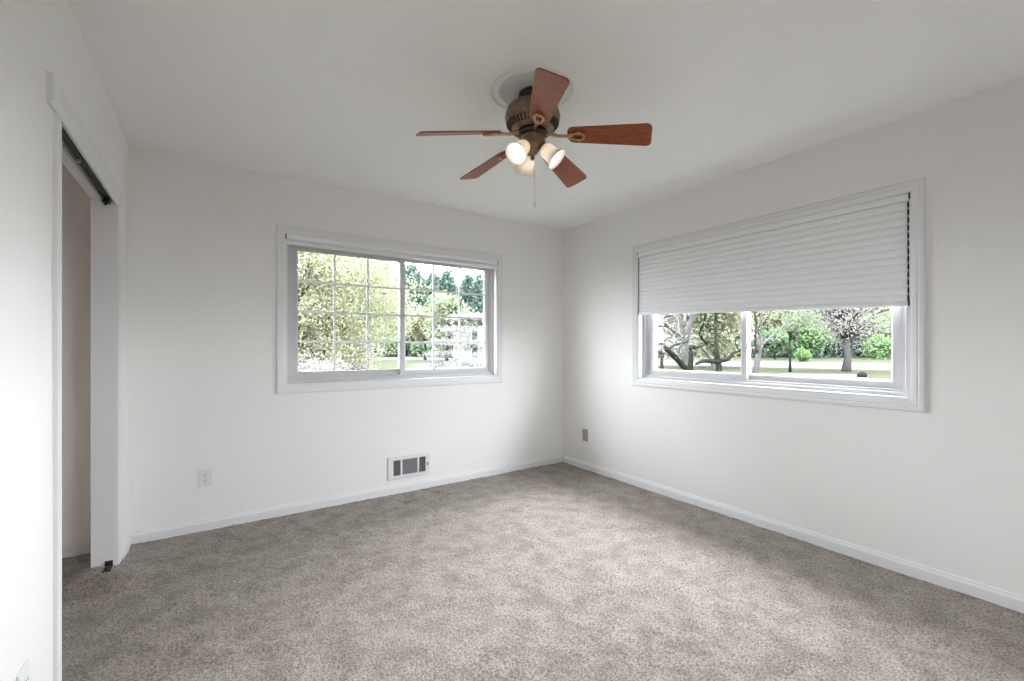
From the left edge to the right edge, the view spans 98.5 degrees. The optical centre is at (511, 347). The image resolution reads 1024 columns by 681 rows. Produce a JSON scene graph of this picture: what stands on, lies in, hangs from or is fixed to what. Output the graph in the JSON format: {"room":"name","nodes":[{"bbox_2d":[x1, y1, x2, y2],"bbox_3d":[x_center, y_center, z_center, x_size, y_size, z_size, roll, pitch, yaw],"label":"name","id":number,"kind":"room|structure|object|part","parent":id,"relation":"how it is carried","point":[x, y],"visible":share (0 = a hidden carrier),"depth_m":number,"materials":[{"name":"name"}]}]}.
{"room":"empty bedroom","nodes":[
{"label":"empty bedroom","id":0,"kind":"room"},
{"bbox_2d":[0,0,127,680],"bbox_3d":[-1.308,-0.009,1.082,0.098,2.440,3.860,0,0,-34],"label":"wall","id":1,"kind":"structure","parent":0,"point":[37,36],"depth_m":1.26,"materials":[{"name":"white paint"}]},
{"bbox_2d":[16,660,32,680],"bbox_3d":[-1.308,0.920,1.188,0.020,0.117,0.076,0,0,-34],"label":"wall outlet","id":2,"kind":"object","parent":1,"relation":"attached to","point":[25,674],"visible":1,"depth_m":1.19,"materials":[{"name":"white plastic"}]},
{"bbox_2d":[24,674,29,680],"bbox_3d":[-1.307,0.900,1.188,0.006,0.027,0.034,0,0,-34],"label":"receptacle","id":3,"kind":"object","parent":2,"relation":"attached to","point":[26,676],"depth_m":1.19,"materials":[{"name":"grey plastic"}]},
{"bbox_2d":[46,70,122,680],"bbox_3d":[-1.831,0.178,1.866,0.119,2.066,1.275,0,0,-34],"label":"door frame","id":4,"kind":"structure","parent":1,"relation":"in","point":[105,219],"depth_m":2.31,"materials":[{"name":"white paint"}]},
{"bbox_3d":[-1.492,0.226,1.450,0.013,1.970,0.056,0,0,-34],"label":"casing","id":5,"kind":"part","parent":4,"relation":"part of","materials":[{"name":"white paint"}]},
{"bbox_3d":[-1.790,-0.808,1.894,0.019,0.094,1.275,0,0,-34],"label":"header casing","id":6,"kind":"part","parent":4,"relation":"part of","materials":[{"name":"white paint"}]},
{"bbox_2d":[62,126,111,204],"bbox_3d":[-1.837,-0.756,1.895,0.034,0.046,1.040,0,0,-34],"label":"door track","id":7,"kind":"object","parent":4,"relation":"attached to","point":[68,146],"visible":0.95,"depth_m":1.88,"materials":[{"name":"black metal"}]},
{"bbox_2d":[102,560,112,572],"bbox_3d":[-2.119,1.149,2.310,0.033,0.033,0.074,0,0,-34],"label":"door pivot","id":8,"kind":"structure","parent":4,"relation":"attached to","point":[109,564],"depth_m":2.33,"materials":[{"name":"black metal"}]},
{"bbox_3d":[-2.129,0.213,2.388,0.013,1.996,0.056,0,0,-34],"label":"casing","id":9,"kind":"part","parent":4,"relation":"part of","materials":[{"name":"white paint"}]},
{"bbox_2d":[121,533,130,560],"bbox_3d":[-1.258,1.175,1.107,0.014,0.076,3.846,0,0,-34],"label":"baseboard","id":10,"kind":"structure","parent":1,"relation":"attached to","point":[127,543],"depth_m":2.56,"materials":[{"name":"white paint"}]},
{"bbox_2d":[62,163,90,544],"bbox_3d":[-1.653,-0.009,0.847,0.736,2.440,3.860,0,0,-34],"label":"wall","id":11,"kind":"structure","parent":0,"point":[76,203],"depth_m":2.57,"materials":[{"name":"white paint"}]},
{"bbox_2d":[62,540,90,557],"bbox_3d":[-2.690,1.175,2.460,0.638,0.076,0.014,0,0,-34],"label":"baseboard","id":12,"kind":"structure","parent":11,"relation":"attached to","point":[82,547],"depth_m":2.56,"materials":[{"name":"white paint"}]},
{"bbox_2d":[128,147,561,531],"bbox_3d":[-1.232,-0.009,3.570,4.494,2.440,0.170,0,0,-34],"label":"wall","id":13,"kind":"structure","parent":0,"point":[202,235],"depth_m":3.11,"materials":[{"name":"white paint"}]},
{"bbox_2d":[198,468,211,486],"bbox_3d":[-2.030,0.863,2.920,0.076,0.118,0.008,0,0,-34],"label":"wall outlet","id":14,"kind":"object","parent":13,"relation":"attached to","point":[204,475],"visible":1,"depth_m":2.92,"materials":[{"name":"white plastic"}]},
{"bbox_2d":[128,455,562,543],"bbox_3d":[-0.906,1.175,3.681,3.490,0.076,0.014,0,0,-34],"label":"baseboard","id":15,"kind":"structure","parent":13,"relation":"attached to","point":[141,536],"depth_m":3.30,"materials":[{"name":"white paint"}]},
{"bbox_2d":[276,224,502,394],"bbox_3d":[-0.937,-0.271,3.766,1.926,1.220,0.198,0,0,-34],"label":"window","id":16,"kind":"structure","parent":13,"relation":"in","point":[289,380],"depth_m":3.63,"materials":[{"name":"white paint"}]},
{"bbox_3d":[-1.296,-0.271,3.558,0.881,1.012,0.026,0,0,-34],"label":"sash","id":17,"kind":"part","parent":16,"relation":"part of","materials":[{"name":"grey plastic"}]},
{"bbox_2d":[298,255,398,370],"bbox_3d":[-1.295,-0.271,3.556,0.785,0.916,0.006,0,0,-34],"label":"grille","id":18,"kind":"object","parent":16,"relation":"attached to","point":[367,257],"depth_m":3.58,"materials":[{"name":"white plastic"}]},
{"bbox_2d":[285,234,497,268],"bbox_3d":[-0.895,-0.781,3.705,1.814,0.068,0.046,0,0,-34],"label":"window shade","id":19,"kind":"object","parent":16,"relation":"attached to","point":[294,240],"visible":0.98,"depth_m":3.59,"materials":[{"name":"white"}]},
{"bbox_3d":[-0.592,-0.271,4.001,0.877,1.012,0.026,0,0,-34],"label":"sash","id":20,"kind":"part","parent":16,"relation":"part of","materials":[{"name":"grey plastic"}]},
{"bbox_2d":[405,265,483,367],"bbox_3d":[-0.591,-0.271,3.999,0.781,0.916,0.006,0,0,-34],"label":"grille","id":21,"kind":"object","parent":16,"relation":"attached to","point":[460,267],"depth_m":4.02,"materials":[{"name":"white plastic"}]},
{"bbox_2d":[388,452,429,480],"bbox_3d":[-0.860,1.002,3.708,0.370,0.191,0.021,0,0,-34],"label":"air vent","id":22,"kind":"object","parent":13,"relation":"in","point":[412,465],"visible":1,"depth_m":3.71,"materials":[{"name":"white metal"}]},
{"bbox_2d":[62,462,1023,680],"bbox_3d":[-0.129,1.188,1.884,4.226,0.076,3.860,0,0,-34],"label":"floor","id":23,"kind":"structure","parent":0,"point":[561,571],"depth_m":2.09,"materials":[{"name":"carpet"}]},
{"bbox_2d":[67,0,1023,230],"bbox_3d":[-0.099,-1.289,1.904,4.494,0.120,4.200,0,0,-34],"label":"ceiling","id":24,"kind":"structure","parent":0,"point":[335,93],"depth_m":2.01,"materials":[{"name":"white paint"}]},
{"bbox_2d":[488,62,573,109],"bbox_3d":[0.092,-1.224,2.109,0.410,0.010,0.410,0,0,-34],"label":"ceiling medallion","id":25,"kind":"object","parent":24,"relation":"attached to","point":[503,88],"visible":0.57,"depth_m":2.03,"materials":[{"name":"white paint"}]},
{"bbox_2d":[416,68,651,207],"bbox_3d":[0.074,-0.947,2.143,1.066,0.547,1.052,0,0,-34],"label":"ceiling fan","id":26,"kind":"object","parent":25,"relation":"hanging from","point":[533,117],"visible":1,"depth_m":2.06,"materials":[{"name":"brown wood"}]},
{"bbox_3d":[-0.234,-0.965,1.994,0.380,0.108,0.128,0,0,-22],"label":"blade","id":27,"kind":"part","parent":26,"relation":"part of","materials":[{"name":"brown wood"}]},
{"bbox_3d":[-0.134,-0.986,2.404,0.128,0.069,0.380,0,0,-40],"label":"blade","id":28,"kind":"part","parent":26,"relation":"part of","materials":[{"name":"brown wood"}]},
{"bbox_3d":[0.035,-0.914,2.055,0.123,0.123,0.113,0,0,-34],"label":"lamp shade","id":29,"kind":"part","parent":26,"relation":"part of","materials":[{"name":"white glass"}]},
{"bbox_3d":[0.041,-0.925,2.064,0.067,0.067,0.047,0,0,-34],"label":"bulb","id":30,"kind":"part","parent":26,"relation":"part of","materials":[{"name":"white glass"}]},
{"bbox_3d":[0.075,-0.914,2.228,0.111,0.123,0.123,0,0,-34],"label":"lamp shade","id":31,"kind":"part","parent":26,"relation":"part of","materials":[{"name":"white glass"}]},
{"bbox_3d":[0.109,-0.811,2.122,0.004,0.235,0.003,0,0,-34],"label":"pull chain","id":32,"kind":"part","parent":26,"relation":"part of","materials":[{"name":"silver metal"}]},
{"bbox_3d":[0.132,-0.991,1.772,0.128,0.061,0.380,0,0,-5],"label":"blade","id":33,"kind":"part","parent":26,"relation":"part of","materials":[{"name":"brown wood"}]},
{"bbox_3d":[0.201,-0.914,2.107,0.118,0.123,0.119,0,0,-34],"label":"lamp shade","id":34,"kind":"part","parent":26,"relation":"part of","materials":[{"name":"white glass"}]},
{"bbox_3d":[0.287,-0.984,2.437,0.128,0.074,0.380,0,0,32],"label":"blade","id":35,"kind":"part","parent":26,"relation":"part of","materials":[{"name":"brown wood"}]},
{"bbox_3d":[0.449,-0.981,2.044,0.380,0.079,0.128,0,0,14],"label":"blade","id":36,"kind":"part","parent":26,"relation":"part of","materials":[{"name":"brown wood"}]},
{"bbox_2d":[299,350,890,379],"bbox_3d":[-31.441,2.061,99.556,460.000,0.500,320.000,0,0,-34],"label":"ground","id":37,"kind":"structure","parent":0,"point":[387,364],"depth_m":41.17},
{"bbox_2d":[298,345,355,371],"bbox_3d":[-5.221,0.879,11.511,2.561,2.068,2.232,0,0,14],"label":"flowering bush","id":38,"kind":"object","parent":37,"relation":"on","point":[314,367],"visible":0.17,"depth_m":11.44,"materials":[{"name":"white plant"}]},
{"bbox_2d":[298,251,378,371],"bbox_3d":[-6.293,-1.310,12.564,4.060,6.457,4.632,0,0,42],"label":"tree","id":39,"kind":"object","parent":37,"relation":"on","point":[315,264],"visible":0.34,"depth_m":12.59,"materials":[{"name":"green leaves"},{"name":"bark"}]},
{"bbox_2d":[311,343,381,369],"bbox_3d":[-6.429,0.761,17.084,2.568,2.301,2.715,0,0,44],"label":"flowering bush","id":40,"kind":"object","parent":37,"relation":"on","point":[353,365],"visible":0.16,"depth_m":17.15,"materials":[{"name":"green plant"}]},
{"bbox_2d":[300,257,417,366],"bbox_3d":[-8.386,-2.204,24.023,6.831,8.236,7.332,0,0,34],"label":"tree","id":41,"kind":"object","parent":37,"relation":"on","point":[393,330],"visible":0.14,"depth_m":24.02,"materials":[{"name":"green plant"}]},
{"bbox_2d":[298,251,438,369],"bbox_3d":[-6.277,-1.852,14.722,6.628,7.540,6.576,0,0,36],"label":"tree","id":42,"kind":"object","parent":37,"relation":"on","point":[375,268],"visible":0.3,"depth_m":14.26,"materials":[{"name":"green plant"}]},
{"bbox_2d":[370,260,395,333],"bbox_3d":[-25.010,-7.977,85.107,5.644,19.852,5.645,0,0,26],"label":"pine tree","id":43,"kind":"object","parent":37,"relation":"on","point":[379,260],"visible":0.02,"depth_m":84.20,"materials":[{"name":"green plant"}]},
{"bbox_2d":[377,334,407,356],"bbox_3d":[-21.756,-0.673,79.469,5.351,5.422,5.358,0,0,21],"label":"bush","id":44,"kind":"object","parent":37,"relation":"on","point":[392,353],"visible":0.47,"depth_m":78.38,"materials":[{"name":"green plant"}]},
{"bbox_2d":[393,274,409,355],"bbox_3d":[-22.263,-7.457,92.187,5.580,18.773,5.765,0,0,-24],"label":"pine tree","id":45,"kind":"object","parent":37,"relation":"on","point":[406,350],"visible":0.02,"depth_m":92.08,"materials":[{"name":"green plant"}]},
{"bbox_2d":[405,263,428,356],"bbox_3d":[-18.736,-7.250,84.714,6.011,18.365,6.370,0,0,19],"label":"pine tree","id":46,"kind":"object","parent":37,"relation":"on","point":[412,268],"visible":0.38,"depth_m":84.03,"materials":[{"name":"green plant"}]},
{"bbox_2d":[409,343,436,356],"bbox_3d":[-16.183,0.154,79.552,4.955,3.617,5.334,0,0,6],"label":"bush","id":47,"kind":"object","parent":37,"relation":"on","point":[415,347],"visible":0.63,"depth_m":78.20,"materials":[{"name":"green plant"}]},
{"bbox_2d":[405,305,441,359],"bbox_3d":[-11.925,-2.053,61.963,6.450,7.961,5.308,0,0,24],"label":"leafy tree","id":48,"kind":"object","parent":37,"relation":"on","point":[417,334],"visible":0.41,"depth_m":61.50,"materials":[{"name":"green plant"}]},
{"bbox_2d":[423,271,436,305],"bbox_3d":[-17.566,-7.550,98.658,5.645,18.986,5.644,0,0,0],"label":"pine tree","id":49,"kind":"object","parent":37,"relation":"on","point":[427,282],"visible":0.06,"depth_m":97.69,"materials":[{"name":"green plant"}]},
{"bbox_2d":[424,274,439,350],"bbox_3d":[-16.002,-6.701,92.191,5.190,17.263,5.189,0,0,-32],"label":"pine tree","id":50,"kind":"object","parent":37,"relation":"on","point":[438,276],"visible":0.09,"depth_m":91.59,"materials":[{"name":"green plant"}]},
{"bbox_2d":[414,290,477,360],"bbox_3d":[-8.566,-2.867,57.852,8.078,9.602,8.037,0,0,-34],"label":"leafy tree","id":51,"kind":"object","parent":37,"relation":"on","point":[444,305],"visible":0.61,"depth_m":57.10,"materials":[{"name":"green plant"}]},
{"bbox_2d":[410,312,482,368],"bbox_3d":[-2.038,0.121,21.079,5.104,3.583,5.361,0,0,27],"label":"tree","id":52,"kind":"object","parent":37,"relation":"on","point":[471,330],"visible":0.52,"depth_m":20.43,"materials":[{"name":"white plant"}]},
{"bbox_2d":[436,268,458,329],"bbox_3d":[-12.617,-6.732,85.442,5.431,17.318,5.271,0,0,11],"label":"pine tree","id":53,"kind":"object","parent":37,"relation":"on","point":[447,282],"visible":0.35,"depth_m":84.56,"materials":[{"name":"green plant"}]},
{"bbox_2d":[438,343,465,351],"bbox_3d":[-10.763,-0.110,79.460,5.334,4.191,4.955,0,0,35],"label":"bush","id":54,"kind":"object","parent":37,"relation":"on","point":[455,348],"visible":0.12,"depth_m":78.84,"materials":[{"name":"green plant"}]},
{"bbox_2d":[445,353,482,367],"bbox_3d":[-1.601,0.991,18.390,2.663,1.845,2.781,0,0,41],"label":"flowering bush","id":55,"kind":"object","parent":37,"relation":"on","point":[466,360],"visible":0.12,"depth_m":18.18,"materials":[{"name":"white plant"}]},
{"bbox_2d":[456,273,474,351],"bbox_3d":[-9.496,-6.870,92.856,6.213,17.594,5.863,0,0,-39],"label":"pine tree","id":56,"kind":"object","parent":37,"relation":"on","point":[465,283],"visible":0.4,"depth_m":91.41,"materials":[{"name":"green plant"}]},
{"bbox_2d":[466,332,482,356],"bbox_3d":[-5.453,-0.448,79.487,5.334,4.930,4.955,0,0,-26],"label":"bush","id":57,"kind":"object","parent":37,"relation":"on","point":[480,348],"visible":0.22,"depth_m":78.24,"materials":[{"name":"green plant"}]},
{"bbox_2d":[468,271,482,337],"bbox_3d":[-6.270,-6.301,84.615,4.651,16.431,4.848,0,0,-38],"label":"pine tree","id":58,"kind":"object","parent":37,"relation":"on","point":[477,286],"visible":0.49,"depth_m":83.76,"materials":[{"name":"green plant"}]},
{"bbox_2d":[374,356,890,369],"bbox_3d":[7.385,1.816,64.947,51.118,0.040,90.646,0,0,-34],"label":"road","id":59,"kind":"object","parent":37,"relation":"on","point":[763,364],"visible":0.22,"depth_m":45.52,"materials":[{"name":"grey asphalt"}]},
{"bbox_2d":[657,314,699,368],"bbox_3d":[11.498,-1.430,34.101,5.808,6.719,4.666,0,0,43],"label":"leafy tree","id":60,"kind":"object","parent":37,"relation":"on","point":[664,338],"visible":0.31,"depth_m":33.48,"materials":[{"name":"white plant"}]},
{"bbox_2d":[657,313,712,370],"bbox_3d":[5.746,-1.586,14.038,4.072,7.013,4.237,0,0,16],"label":"spreading tree","id":61,"kind":"object","parent":37,"relation":"on","point":[669,351],"visible":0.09,"depth_m":13.60,"materials":[{"name":"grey plant"}]},
{"bbox_2d":[658,312,721,356],"bbox_3d":[14.941,-3.759,37.815,7.531,11.348,6.992,0,0,20],"label":"leafy tree","id":62,"kind":"object","parent":37,"relation":"on","point":[695,325],"visible":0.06,"depth_m":36.91,"materials":[{"name":"green plant"}]},
{"bbox_2d":[679,339,702,356],"bbox_3d":[32.415,-0.568,79.553,4.955,5.192,5.334,0,0,4],"label":"bush","id":63,"kind":"object","parent":37,"relation":"on","point":[694,354],"visible":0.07,"depth_m":78.38,"materials":[{"name":"green plant"}]},
{"bbox_2d":[679,313,715,371],"bbox_3d":[7.690,-0.203,18.019,1.576,4.371,0.721,0,0,7],"label":"tree","id":64,"kind":"object","parent":37,"relation":"on","point":[684,351],"visible":0.47,"depth_m":17.93,"materials":[{"name":"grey plant"}]},
{"bbox_2d":[685,313,740,371],"bbox_3d":[7.349,-1.747,15.571,3.884,7.318,4.619,0,0,6],"label":"spreading tree","id":65,"kind":"object","parent":37,"relation":"on","point":[717,361],"visible":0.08,"depth_m":15.45,"materials":[{"name":"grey plant"}]},
{"bbox_2d":[688,312,758,364],"bbox_3d":[18.455,-4.133,40.112,9.138,12.115,10.003,0,0,-34],"label":"leafy tree","id":66,"kind":"object","parent":37,"relation":"on","point":[721,326],"visible":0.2,"depth_m":38.32,"materials":[{"name":"green plant"}]},
{"bbox_2d":[709,338,737,356],"bbox_3d":[38.014,-0.137,79.780,5.423,4.303,5.781,0,0,18],"label":"bush","id":67,"kind":"object","parent":37,"relation":"on","point":[728,353],"visible":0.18,"depth_m":78.30,"materials":[{"name":"green plant"}]},
{"bbox_2d":[727,312,740,355],"bbox_3d":[44.269,-11.595,85.728,5.948,27.153,5.758,0,0,-26],"label":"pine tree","id":68,"kind":"object","parent":37,"relation":"on","point":[736,312],"visible":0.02,"depth_m":85.27,"materials":[{"name":"green plant"}]},
{"bbox_2d":[737,337,765,356],"bbox_3d":[43.339,0.015,79.177,5.423,3.967,5.781,0,0,-43],"label":"bush","id":69,"kind":"object","parent":37,"relation":"on","point":[753,352],"visible":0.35,"depth_m":77.88,"materials":[{"name":"green plant"}]},
{"bbox_2d":[739,310,794,357],"bbox_3d":[44.392,-7.294,75.420,12.227,18.430,11.285,0,0,-34],"label":"leafy tree","id":70,"kind":"object","parent":37,"relation":"on","point":[769,320],"visible":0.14,"depth_m":73.38,"materials":[{"name":"green plant"}]},
{"bbox_2d":[739,310,799,373],"bbox_3d":[8.313,-1.646,14.631,5.383,7.183,3.727,0,0,-6],"label":"forked tree","id":71,"kind":"object","parent":37,"relation":"on","point":[758,347],"visible":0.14,"depth_m":14.45,"materials":[{"name":"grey plant"}]},
{"bbox_2d":[753,328,795,358],"bbox_3d":[39.146,-0.488,66.084,5.072,4.836,5.348,0,0,-34],"label":"leafy tree","id":72,"kind":"object","parent":37,"relation":"on","point":[780,347],"visible":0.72,"depth_m":64.93,"materials":[{"name":"green plant"}]},
{"bbox_2d":[772,348,796,356],"bbox_3d":[48.250,-0.131,79.538,5.781,4.289,5.423,0,0,-14],"label":"bush","id":73,"kind":"object","parent":37,"relation":"on","point":[792,351],"visible":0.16,"depth_m":78.01,"materials":[{"name":"green plant"}]},
{"bbox_2d":[767,310,820,371],"bbox_3d":[20.172,-1.343,31.843,3.454,6.510,3.511,0,0,-34],"label":"young tree","id":74,"kind":"object","parent":37,"relation":"on","point":[789,327],"visible":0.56,"depth_m":31.68,"materials":[{"name":"green plant"}]},
{"bbox_2d":[782,310,810,350],"bbox_3d":[38.780,-2.169,60.127,3.302,8.168,3.510,0,0,-34],"label":"young tree","id":75,"kind":"object","parent":37,"relation":"on","point":[796,330],"visible":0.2,"depth_m":59.79,"materials":[{"name":"green plant"}]},
{"bbox_2d":[793,347,812,361],"bbox_3d":[34.935,0.812,52.811,2.372,2.202,2.108,0,0,-44],"label":"shrub","id":76,"kind":"object","parent":37,"relation":"on","point":[802,355],"visible":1,"depth_m":52.68,"materials":[{"name":"green plant"}]},
{"bbox_2d":[788,313,836,353],"bbox_3d":[47.560,-2.027,71.005,7.091,7.914,7.628,0,0,-34],"label":"leafy tree","id":77,"kind":"object","parent":37,"relation":"on","point":[802,340],"visible":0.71,"depth_m":69.35,"materials":[{"name":"green plant"}]},
{"bbox_2d":[810,343,827,356],"bbox_3d":[54.204,-0.438,79.787,5.423,4.967,5.781,0,0,16],"label":"bush","id":78,"kind":"object","parent":37,"relation":"on","point":[818,353],"visible":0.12,"depth_m":78.31,"materials":[{"name":"green plant"}]},
{"bbox_2d":[778,373,865,378],"bbox_3d":[19.020,1.816,26.712,4.980,0.040,8.695,0,0,31],"label":"driveway","id":79,"kind":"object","parent":37,"relation":"on","point":[819,375],"visible":0.44,"depth_m":27.89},
{"bbox_2d":[857,372,866,376],"bbox_3d":[21.035,1.632,26.502,0.637,0.318,0.461,0,0,-34],"label":"stone","id":80,"kind":"object","parent":79,"relation":"on","point":[860,374],"visible":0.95,"depth_m":26.32,"materials":[{"name":"black stone"}]},
{"bbox_2d":[817,309,836,355],"bbox_3d":[65.811,-10.685,92.082,6.011,25.328,6.370,0,0,-9],"label":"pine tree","id":81,"kind":"object","parent":37,"relation":"on","point":[821,309],"visible":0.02,"depth_m":91.79,"materials":[{"name":"green plant"}]},
{"bbox_2d":[779,307,890,371],"bbox_3d":[24.713,-3.965,32.757,9.217,11.820,10.286,0,0,-13],"label":"tree","id":82,"kind":"object","parent":37,"relation":"on","point":[840,319],"visible":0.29,"depth_m":32.52,"materials":[{"name":"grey plant"}]},
{"bbox_2d":[823,312,852,336],"bbox_3d":[63.151,-11.416,85.293,5.733,26.814,5.907,0,0,42],"label":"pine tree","id":83,"kind":"object","parent":37,"relation":"on","point":[849,312],"visible":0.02,"depth_m":84.81,"materials":[{"name":"green plant"}]},
{"bbox_2d":[826,334,863,356],"bbox_3d":[59.550,-0.492,79.182,5.423,5.087,5.781,0,0,-45],"label":"bush","id":84,"kind":"object","parent":37,"relation":"on","point":[839,353],"visible":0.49,"depth_m":78.82,"materials":[{"name":"green plant"}]},
{"bbox_2d":[834,307,890,342],"bbox_3d":[62.075,-7.979,74.650,14.392,19.836,13.091,0,0,-34],"label":"leafy tree","id":85,"kind":"object","parent":37,"relation":"on","point":[876,308],"visible":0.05,"depth_m":73.00,"materials":[{"name":"green plant"}]},
{"bbox_2d":[835,307,890,348],"bbox_3d":[7.978,-0.319,9.171,2.040,4.464,1.306,0,0,37],"label":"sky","id":86,"kind":"structure","parent":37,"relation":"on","point":[889,309],"depth_m":9.25,"materials":[{"name":"white"}]},
{"bbox_2d":[856,337,871,356],"bbox_3d":[64.449,0.058,79.526,5.781,3.872,5.423,0,0,-15],"label":"bush","id":87,"kind":"object","parent":37,"relation":"on","point":[859,346],"visible":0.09,"depth_m":79.65,"materials":[{"name":"green plant"}]},
{"bbox_2d":[855,334,890,359],"bbox_3d":[55.226,-0.064,66.060,5.682,3.953,5.423,0,0,-34],"label":"shrub","id":88,"kind":"object","parent":37,"relation":"on","point":[881,351],"visible":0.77,"depth_m":65.22,"materials":[{"name":"green plant"}]},
{"bbox_2d":[562,78,1023,595],"bbox_3d":[1.688,-0.009,3.120,0.170,2.440,3.860,0,0,-34],"label":"wall","id":89,"kind":"structure","parent":0,"point":[941,487],"depth_m":2.47,"materials":[{"name":"white paint"}]},
{"bbox_2d":[582,429,587,441],"bbox_3d":[0.725,0.874,4.378,0.008,0.118,0.076,0,0,-34],"label":"wall outlet","id":90,"kind":"object","parent":89,"relation":"attached to","point":[584,431],"visible":1,"depth_m":4.37,"materials":[{"name":"grey plastic"}]},
{"bbox_2d":[632,177,925,411],"bbox_3d":[1.675,-0.271,3.134,0.198,1.220,1.926,0,0,-34],"label":"window","id":91,"kind":"structure","parent":89,"relation":"in","point":[906,389],"depth_m":2.70,"materials":[{"name":"white paint"}]},
{"bbox_3d":[1.438,-0.271,3.481,0.026,1.012,0.841,0,0,-34],"label":"sash","id":92,"kind":"part","parent":91,"relation":"part of","materials":[{"name":"grey plastic"}]},
{"bbox_2d":[637,192,909,314],"bbox_3d":[1.614,-0.519,3.093,0.044,0.600,1.807,0,0,-34],"label":"window shade","id":93,"kind":"object","parent":91,"relation":"attached to","point":[857,256],"visible":0.99,"depth_m":2.81,"materials":[{"name":"white fabric"}]},
{"bbox_3d":[1.099,-0.540,3.827,0.013,0.480,0.008,0,0,-34],"label":"cord","id":94,"kind":"part","parent":93,"relation":"part of","materials":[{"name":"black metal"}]},
{"bbox_3d":[1.614,-0.260,3.093,0.036,0.082,1.796,0,0,-34],"label":"rail","id":95,"kind":"part","parent":93,"relation":"part of","materials":[{"name":"white plastic"}]},
{"bbox_3d":[2.108,-0.510,2.345,0.013,0.540,0.008,0,0,-34],"label":"cord","id":96,"kind":"part","parent":93,"relation":"part of","materials":[{"name":"black fabric"}]},
{"bbox_3d":[1.701,-0.271,3.151,0.135,1.084,1.790,0,0,-34],"label":"frame","id":97,"kind":"part","parent":91,"relation":"part of","materials":[{"name":"grey plastic"}]},
{"bbox_3d":[1.922,-0.271,2.822,0.026,1.012,0.889,0,0,-34],"label":"sash","id":98,"kind":"part","parent":91,"relation":"part of","materials":[{"name":"grey plastic"}]},
{"bbox_2d":[562,455,1023,612],"bbox_3d":[1.616,1.175,3.062,0.014,0.076,3.846,0,0,-34],"label":"baseboard","id":99,"kind":"structure","parent":89,"relation":"attached to","point":[1013,601],"depth_m":2.60,"materials":[{"name":"white paint"}]}
]}

